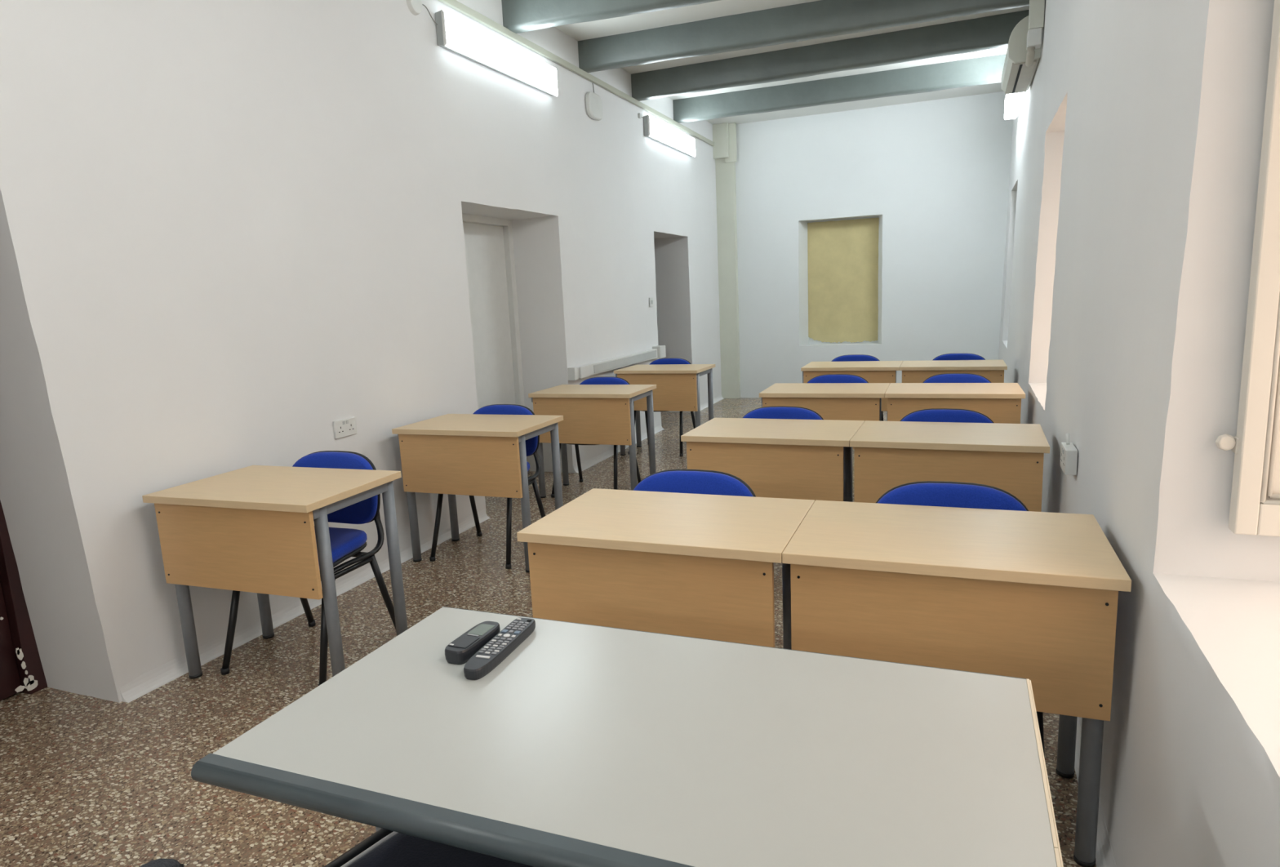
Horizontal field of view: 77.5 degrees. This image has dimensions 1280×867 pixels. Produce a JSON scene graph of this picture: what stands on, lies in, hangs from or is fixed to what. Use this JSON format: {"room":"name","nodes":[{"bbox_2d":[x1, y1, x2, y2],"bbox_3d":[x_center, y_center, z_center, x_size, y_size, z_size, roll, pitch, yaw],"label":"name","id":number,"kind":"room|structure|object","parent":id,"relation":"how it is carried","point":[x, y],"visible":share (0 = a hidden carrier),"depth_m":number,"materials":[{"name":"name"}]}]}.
{"room":"classroom","nodes":[
{"label":"classroom","id":0,"kind":"room"},
{"bbox_2d":[0,0,721,702],"bbox_3d":[-1.550,-0.966,4.207,0.466,3.325,12.895,1,11,22],"label":"wall","id":1,"kind":"structure","parent":0,"point":[231,232],"depth_m":3.40,"materials":[{"name":"white paint"}]},
{"bbox_2d":[0,501,46,700],"bbox_3d":[-2.577,-0.051,2.402,0.208,2.240,1.235,1,11,22],"label":"door","id":2,"kind":"structure","parent":1,"relation":"in","point":[21,670],"depth_m":2.93,"materials":[{"name":"red paint"}]},
{"bbox_2d":[119,508,490,702],"bbox_3d":[-1.425,0.725,3.986,0.057,0.060,2.425,1,11,22],"label":"baseboard","id":3,"kind":"structure","parent":1,"relation":"attached to","point":[130,691],"depth_m":3.41,"materials":[{"name":"white paint"}]},
{"bbox_2d":[333,416,356,439],"bbox_3d":[-1.440,-0.029,3.897,0.015,0.086,0.146,1,11,22],"label":"wall socket","id":4,"kind":"object","parent":1,"relation":"attached to","point":[344,427],"visible":1,"depth_m":3.89,"materials":[{"name":"white plastic"}]},
{"bbox_2d":[406,0,437,25],"bbox_3d":[-1.194,-2.335,4.365,0.028,0.122,0.245,1,11,22],"label":"junction box","id":5,"kind":"object","parent":1,"relation":"attached to","point":[415,6],"visible":1,"depth_m":4.30,"materials":[{"name":"white plastic"}]},
{"bbox_2d":[462,213,528,462],"bbox_3d":[-1.260,-0.611,5.687,0.205,2.080,1.478,1,11,22],"label":"door","id":6,"kind":"structure","parent":1,"relation":"in","point":[488,241],"depth_m":5.94,"materials":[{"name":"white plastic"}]},
{"bbox_2d":[435,8,558,97],"bbox_3d":[-0.870,-2.403,5.116,0.059,0.194,1.385,1,11,22],"label":"wall lamp","id":7,"kind":"object","parent":1,"relation":"attached to","point":[455,34],"visible":1,"depth_m":4.95,"materials":[{"name":"white plastic"}]},
{"bbox_2d":[438,0,714,146],"bbox_3d":[-1.419,-2.326,3.780,0.024,0.043,12.490,1,11,22],"label":"cable trunking","id":8,"kind":"object","parent":1,"relation":"attached to","point":[455,4],"visible":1,"depth_m":5.79,"materials":[{"name":"white plastic"}]},
{"bbox_2d":[585,83,603,120],"bbox_3d":[-0.367,-2.668,6.401,0.036,0.279,0.280,1,11,22],"label":"junction box","id":9,"kind":"object","parent":1,"relation":"attached to","point":[593,103],"visible":1,"depth_m":6.37,"materials":[{"name":"white plastic"}]},
{"bbox_2d":[567,345,666,380],"bbox_3d":[-0.149,-0.641,7.021,0.085,0.118,2.000,1,11,22],"label":"dado trunking","id":10,"kind":"object","parent":1,"relation":"attached to","point":[575,373],"visible":1,"depth_m":6.82,"materials":[{"name":"white plastic"}]},
{"bbox_2d":[573,424,664,473],"bbox_3d":[-0.145,0.103,7.172,0.056,0.060,2.005,1,11,22],"label":"baseboard","id":11,"kind":"structure","parent":1,"relation":"attached to","point":[609,452],"depth_m":6.75,"materials":[{"name":"white paint"}]},
{"bbox_2d":[637,112,644,118],"bbox_3d":[0.009,-2.925,7.356,0.030,0.040,0.101,1,11,22],"label":"block","id":12,"kind":"object","parent":1,"relation":"attached to","point":[639,115],"visible":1,"depth_m":7.32,"materials":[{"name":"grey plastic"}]},
{"bbox_2d":[648,297,653,306],"bbox_3d":[0.110,-1.272,7.724,0.015,0.086,0.084,1,11,22],"label":"light switch","id":13,"kind":"object","parent":1,"relation":"attached to","point":[651,300],"visible":1,"depth_m":7.71,"materials":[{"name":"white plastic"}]},
{"bbox_2d":[643,114,695,156],"bbox_3d":[0.321,-2.997,8.081,0.059,0.194,1.420,1,11,22],"label":"wall lamp","id":14,"kind":"object","parent":1,"relation":"attached to","point":[655,129],"visible":1,"depth_m":7.92,"materials":[{"name":"white plastic"}]},
{"bbox_2d":[693,393,723,412],"bbox_3d":[0.845,-0.378,9.638,0.056,0.060,1.225,1,11,22],"label":"baseboard","id":15,"kind":"structure","parent":1,"relation":"attached to","point":[718,397],"depth_m":9.81,"materials":[{"name":"white paint"}]},
{"bbox_2d":[0,397,1096,866],"bbox_3d":[-0.026,0.744,3.983,5.450,0.100,13.390,1,11,22],"label":"floor","id":16,"kind":"structure","parent":0,"point":[86,780],"depth_m":2.65,"materials":[{"name":"stone"}]},
{"bbox_2d":[139,857,184,866],"bbox_3d":[-1.201,1.080,1.856,0.110,0.083,0.292,0,10,13],"label":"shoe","id":17,"kind":"object","parent":16,"relation":"on","point":[162,862],"visible":1,"depth_m":1.95,"materials":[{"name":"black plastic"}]},
{"bbox_2d":[142,465,408,679],"bbox_3d":[-1.339,0.546,3.019,0.750,0.740,0.505,1,11,20],"label":"school desk","id":18,"kind":"object","parent":16,"relation":"on","point":[251,528],"visible":0.84,"depth_m":2.80,"materials":[{"name":"brown wood"}]},
{"bbox_2d":[220,450,395,685],"bbox_3d":[-1.313,0.501,3.139,0.502,0.786,0.500,1,11,21],"label":"chair","id":19,"kind":"object","parent":16,"relation":"on","point":[345,543],"visible":0.41,"depth_m":3.19,"materials":[{"name":"blue plastic"}]},
{"bbox_2d":[324,828,532,866],"bbox_3d":[-0.310,0.875,1.090,0.565,0.672,0.618,5,12,36],"label":"office chair","id":20,"kind":"object","parent":16,"relation":"on","point":[384,847],"visible":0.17,"depth_m":1.27,"materials":[{"name":"black fabric"}]},
{"bbox_2d":[391,413,563,572],"bbox_3d":[-0.837,0.303,4.262,0.750,0.740,0.505,1,11,21],"label":"school desk","id":21,"kind":"object","parent":16,"relation":"on","point":[482,455],"visible":0.86,"depth_m":4.04,"materials":[{"name":"beige wood"}]},
{"bbox_2d":[429,404,545,568],"bbox_3d":[-0.830,0.264,4.358,0.502,0.786,0.500,1,11,22],"label":"chair","id":22,"kind":"object","parent":16,"relation":"on","point":[531,444],"visible":0.24,"depth_m":4.40,"materials":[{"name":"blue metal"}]},
{"bbox_2d":[528,384,656,497],"bbox_3d":[-0.309,0.061,5.498,0.750,0.740,0.505,1,11,21],"label":"school desk","id":23,"kind":"object","parent":16,"relation":"on","point":[593,414],"visible":0.84,"depth_m":5.27,"materials":[{"name":"beige wood"}]},
{"bbox_2d":[551,376,641,497],"bbox_3d":[-0.316,0.020,5.605,0.502,0.786,0.500,1,11,21],"label":"chair","id":24,"kind":"object","parent":16,"relation":"on","point":[594,380],"visible":0.12,"depth_m":5.71,"materials":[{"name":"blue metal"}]},
{"bbox_2d":[191,606,1063,866],"bbox_3d":[0.008,0.796,1.267,1.123,0.740,0.604,1,11,22],"label":"desk","id":25,"kind":"object","parent":16,"relation":"on","point":[587,745],"visible":0.91,"depth_m":1.11,"materials":[{"name":"white laminate"}]},
{"bbox_2d":[444,621,500,664],"bbox_3d":[-0.306,0.384,1.471,0.048,0.028,0.135,2,11,23],"label":"remote","id":26,"kind":"object","parent":25,"relation":"on","point":[460,651],"visible":0.98,"depth_m":1.44,"materials":[{"name":"plastic"}]},
{"bbox_2d":[463,617,535,679],"bbox_3d":[-0.254,0.388,1.451,0.046,0.022,0.222,1,11,18],"label":"tv remote","id":27,"kind":"object","parent":25,"relation":"on","point":[504,643],"visible":1,"depth_m":1.43,"materials":[{"name":"plastic"}]},
{"bbox_2d":[627,358,695,456],"bbox_3d":[0.202,-0.243,6.957,0.502,0.786,0.500,2,11,22],"label":"chair","id":28,"kind":"object","parent":16,"relation":"on","point":[662,361],"visible":0.16,"depth_m":7.04,"materials":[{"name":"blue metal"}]},
{"bbox_2d":[613,364,715,455],"bbox_3d":[0.221,-0.196,6.817,0.750,0.740,0.505,2,11,22],"label":"school desk","id":29,"kind":"object","parent":16,"relation":"on","point":[677,385],"visible":0.79,"depth_m":6.57,"materials":[{"name":"beige wood"}]},
{"bbox_2d":[516,488,814,649],"bbox_3d":[0.105,0.599,2.354,0.738,0.740,0.505,1,11,21],"label":"school desk","id":30,"kind":"object","parent":16,"relation":"on","point":[700,566],"visible":0.63,"depth_m":2.14,"materials":[{"name":"brown wood"}]},
{"bbox_2d":[633,469,755,497],"bbox_3d":[0.113,0.550,2.504,0.502,0.786,0.500,1,11,22],"label":"chair","id":31,"kind":"object","parent":16,"relation":"on","point":[677,481],"visible":0.06,"depth_m":2.62,"materials":[{"name":"blue plastic"}]},
{"bbox_2d":[680,417,864,502],"bbox_3d":[0.627,0.339,3.693,0.738,0.740,0.505,2,11,23],"label":"school desk","id":32,"kind":"object","parent":16,"relation":"on","point":[776,458],"visible":0.59,"depth_m":3.46,"materials":[{"name":"beige wood"}]},
{"bbox_2d":[742,406,823,419],"bbox_3d":[0.642,0.294,3.814,0.502,0.786,0.500,1,11,22],"label":"chair","id":33,"kind":"object","parent":16,"relation":"on","point":[766,412],"visible":0.11,"depth_m":3.93,"materials":[{"name":"blue plastic"}]},
{"bbox_2d":[759,382,889,448],"bbox_3d":[1.164,0.082,5.006,0.738,0.740,0.505,1,11,21],"label":"school desk","id":34,"kind":"object","parent":16,"relation":"on","point":[831,401],"visible":0.5,"depth_m":4.76,"materials":[{"name":"beige wood"}]},
{"bbox_2d":[807,373,868,382],"bbox_3d":[1.236,0.038,5.110,0.502,0.786,0.500,1,11,22],"label":"chair","id":35,"kind":"object","parent":16,"relation":"on","point":[831,378],"visible":0.05,"depth_m":5.23,"materials":[{"name":"blue plastic"}]},
{"bbox_2d":[800,360,902,421],"bbox_3d":[1.697,-0.184,6.372,0.738,0.740,0.505,1,11,21],"label":"school desk","id":36,"kind":"object","parent":16,"relation":"on","point":[873,371],"visible":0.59,"depth_m":6.12,"materials":[{"name":"beige wood"}]},
{"bbox_2d":[831,354,883,421],"bbox_3d":[1.722,-0.226,6.476,0.502,0.786,0.500,1,11,22],"label":"chair","id":37,"kind":"object","parent":16,"relation":"on","point":[855,357],"visible":0.12,"depth_m":6.60,"materials":[{"name":"blue plastic"}]},
{"bbox_2d":[899,408,993,422],"bbox_3d":[1.339,0.315,3.521,0.502,0.786,0.500,1,11,22],"label":"chair","id":38,"kind":"object","parent":16,"relation":"on","point":[934,415],"visible":0.07,"depth_m":3.64,"materials":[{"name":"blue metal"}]},
{"bbox_2d":[849,420,1049,511],"bbox_3d":[1.306,0.358,3.410,0.730,0.740,0.505,2,11,23],"label":"school desk","id":39,"kind":"object","parent":16,"relation":"on","point":[888,455],"visible":0.62,"depth_m":3.19,"materials":[{"name":"beige wood"}]},
{"bbox_2d":[899,360,1007,382],"bbox_3d":[2.383,-0.168,6.107,0.730,0.740,0.505,1,11,21],"label":"school desk","id":40,"kind":"object","parent":16,"relation":"on","point":[913,371],"visible":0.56,"depth_m":5.90,"materials":[{"name":"beige wood"}]},
{"bbox_2d":[884,382,1025,423],"bbox_3d":[1.852,0.097,4.745,0.730,0.740,0.505,1,11,21],"label":"school desk","id":41,"kind":"object","parent":16,"relation":"on","point":[1001,402],"visible":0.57,"depth_m":4.52,"materials":[{"name":"beige wood"}]},
{"bbox_2d":[782,500,1131,866],"bbox_3d":[0.790,0.616,2.086,0.730,0.740,0.505,1,11,21],"label":"school desk","id":42,"kind":"object","parent":16,"relation":"on","point":[1033,596],"visible":0.8,"depth_m":1.85,"materials":[{"name":"brown wood"}]},
{"bbox_2d":[922,373,991,382],"bbox_3d":[1.922,0.051,4.865,0.502,0.786,0.500,1,11,22],"label":"chair","id":43,"kind":"object","parent":16,"relation":"on","point":[948,377],"visible":0.08,"depth_m":4.99,"materials":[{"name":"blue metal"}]},
{"bbox_2d":[933,353,985,359],"bbox_3d":[2.467,-0.210,6.196,0.502,0.786,0.500,1,11,22],"label":"chair","id":44,"kind":"object","parent":16,"relation":"on","point":[948,356],"visible":0.06,"depth_m":6.32,"materials":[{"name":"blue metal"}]},
{"bbox_2d":[875,480,1044,758],"bbox_3d":[0.843,0.572,2.196,0.502,0.786,0.500,1,11,22],"label":"chair","id":45,"kind":"object","parent":16,"relation":"on","point":[926,493],"visible":0.06,"depth_m":2.31,"materials":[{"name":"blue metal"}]},
{"bbox_2d":[555,0,1029,124],"bbox_3d":[0.196,-2.602,3.242,4.650,0.120,13.390,1,11,22],"label":"ceiling","id":46,"kind":"structure","parent":0,"point":[673,16],"depth_m":6.70,"materials":[{"name":"white paint"}]},
{"bbox_2d":[502,0,724,32],"bbox_3d":[0.685,-2.714,4.701,3.284,0.220,0.133,1,11,18],"label":"beam","id":47,"kind":"structure","parent":46,"relation":"attached to","point":[518,15],"depth_m":5.02,"materials":[{"name":"grey paint"}]},
{"bbox_2d":[577,0,1029,72],"bbox_3d":[1.070,-2.899,5.649,3.278,0.221,0.133,1,11,21],"label":"beam","id":48,"kind":"structure","parent":46,"relation":"attached to","point":[821,18],"depth_m":5.65,"materials":[{"name":"grey paint"}]},
{"bbox_2d":[631,9,1029,101],"bbox_3d":[1.447,-3.080,6.579,3.287,0.221,0.133,2,11,23],"label":"beam","id":49,"kind":"structure","parent":46,"relation":"attached to","point":[992,32],"depth_m":6.47,"materials":[{"name":"grey paint"}]},
{"bbox_2d":[672,53,1005,123],"bbox_3d":[1.884,-3.291,7.655,3.290,0.220,0.135,1,11,22],"label":"beam","id":50,"kind":"structure","parent":46,"relation":"attached to","point":[988,69],"depth_m":7.58,"materials":[{"name":"grey paint"}]},
{"bbox_2d":[735,91,1013,397],"bbox_3d":[2.649,-2.074,9.395,4.503,3.326,0.266,1,11,22],"label":"wall","id":51,"kind":"structure","parent":0,"point":[935,175],"depth_m":9.13,"materials":[{"name":"white paint"}]},
{"bbox_2d":[712,122,740,398],"bbox_3d":[1.081,-2.066,9.808,0.280,3.300,0.180,1,11,22],"label":"pillar","id":52,"kind":"structure","parent":51,"relation":"attached to","point":[724,135],"depth_m":9.79,"materials":[{"name":"white paint"}]},
{"bbox_2d":[807,217,879,342],"bbox_3d":[2.473,-1.828,9.635,0.875,1.460,0.030,1,11,22],"label":"window blind","id":53,"kind":"structure","parent":51,"relation":"attached to","point":[843,255],"depth_m":9.62,"materials":[{"name":"beige fabric"}]},
{"bbox_2d":[808,216,878,344],"bbox_3d":[2.465,-1.853,9.688,1.250,1.700,0.100,1,11,22],"label":"niche","id":54,"kind":"structure","parent":51,"relation":"attached to","point":[811,340],"depth_m":9.68,"materials":[{"name":"white paint"}]},
{"bbox_2d":[998,0,1279,866],"bbox_3d":[1.916,-0.878,2.832,0.707,3.325,12.898,2,11,22],"label":"wall","id":55,"kind":"structure","parent":0,"point":[1137,131],"depth_m":1.60,"materials":[{"name":"white paint"}]},
{"bbox_2d":[1004,89,1027,119],"bbox_3d":[3.205,-2.904,6.798,0.116,0.195,1.385,1,11,22],"label":"wall lamp","id":56,"kind":"object","parent":55,"relation":"attached to","point":[1013,102],"visible":0.48,"depth_m":6.91,"materials":[{"name":"white plastic"}]},
{"bbox_2d":[1001,15,1040,94],"bbox_3d":[2.690,-2.664,5.649,0.195,0.298,0.982,1,11,22],"label":"air conditioner","id":57,"kind":"object","parent":55,"relation":"attached to","point":[1016,77],"visible":0.79,"depth_m":5.32,"materials":[{"name":"white plastic"}]},
{"bbox_2d":[1012,64,1022,93],"bbox_3d":[2.687,-2.521,5.684,0.016,0.003,0.890,1,11,22],"label":"air vent","id":58,"kind":"object","parent":57,"relation":"attached to","point":[1017,77],"depth_m":5.64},
{"bbox_2d":[1025,0,1044,66],"bbox_3d":[2.518,-2.669,5.077,0.089,0.584,0.171,1,11,22],"label":"duct","id":59,"kind":"object","parent":55,"relation":"attached to","point":[1037,7],"depth_m":5.02,"materials":[{"name":"white plastic"}]},
{"bbox_2d":[1059,433,1077,475],"bbox_3d":[1.477,0.069,2.749,0.039,0.121,0.146,1,11,22],"label":"wall socket","id":60,"kind":"object","parent":55,"relation":"attached to","point":[1068,452],"visible":1,"depth_m":2.69,"materials":[{"name":"white plastic"}]},
{"bbox_2d":[1074,716,1116,866],"bbox_3d":[1.606,0.743,3.114,0.047,0.060,12.601,2,11,22],"label":"baseboard","id":61,"kind":"structure","parent":55,"relation":"attached to","point":[1104,856],"depth_m":1.93,"materials":[{"name":"white paint"}]},
{"bbox_2d":[1215,0,1279,536],"bbox_3d":[1.267,-0.391,1.346,0.434,1.180,0.046,1,11,22],"label":"window","id":62,"kind":"structure","parent":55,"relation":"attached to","point":[1255,502],"depth_m":1.44,"materials":[{"name":"beige paint"}]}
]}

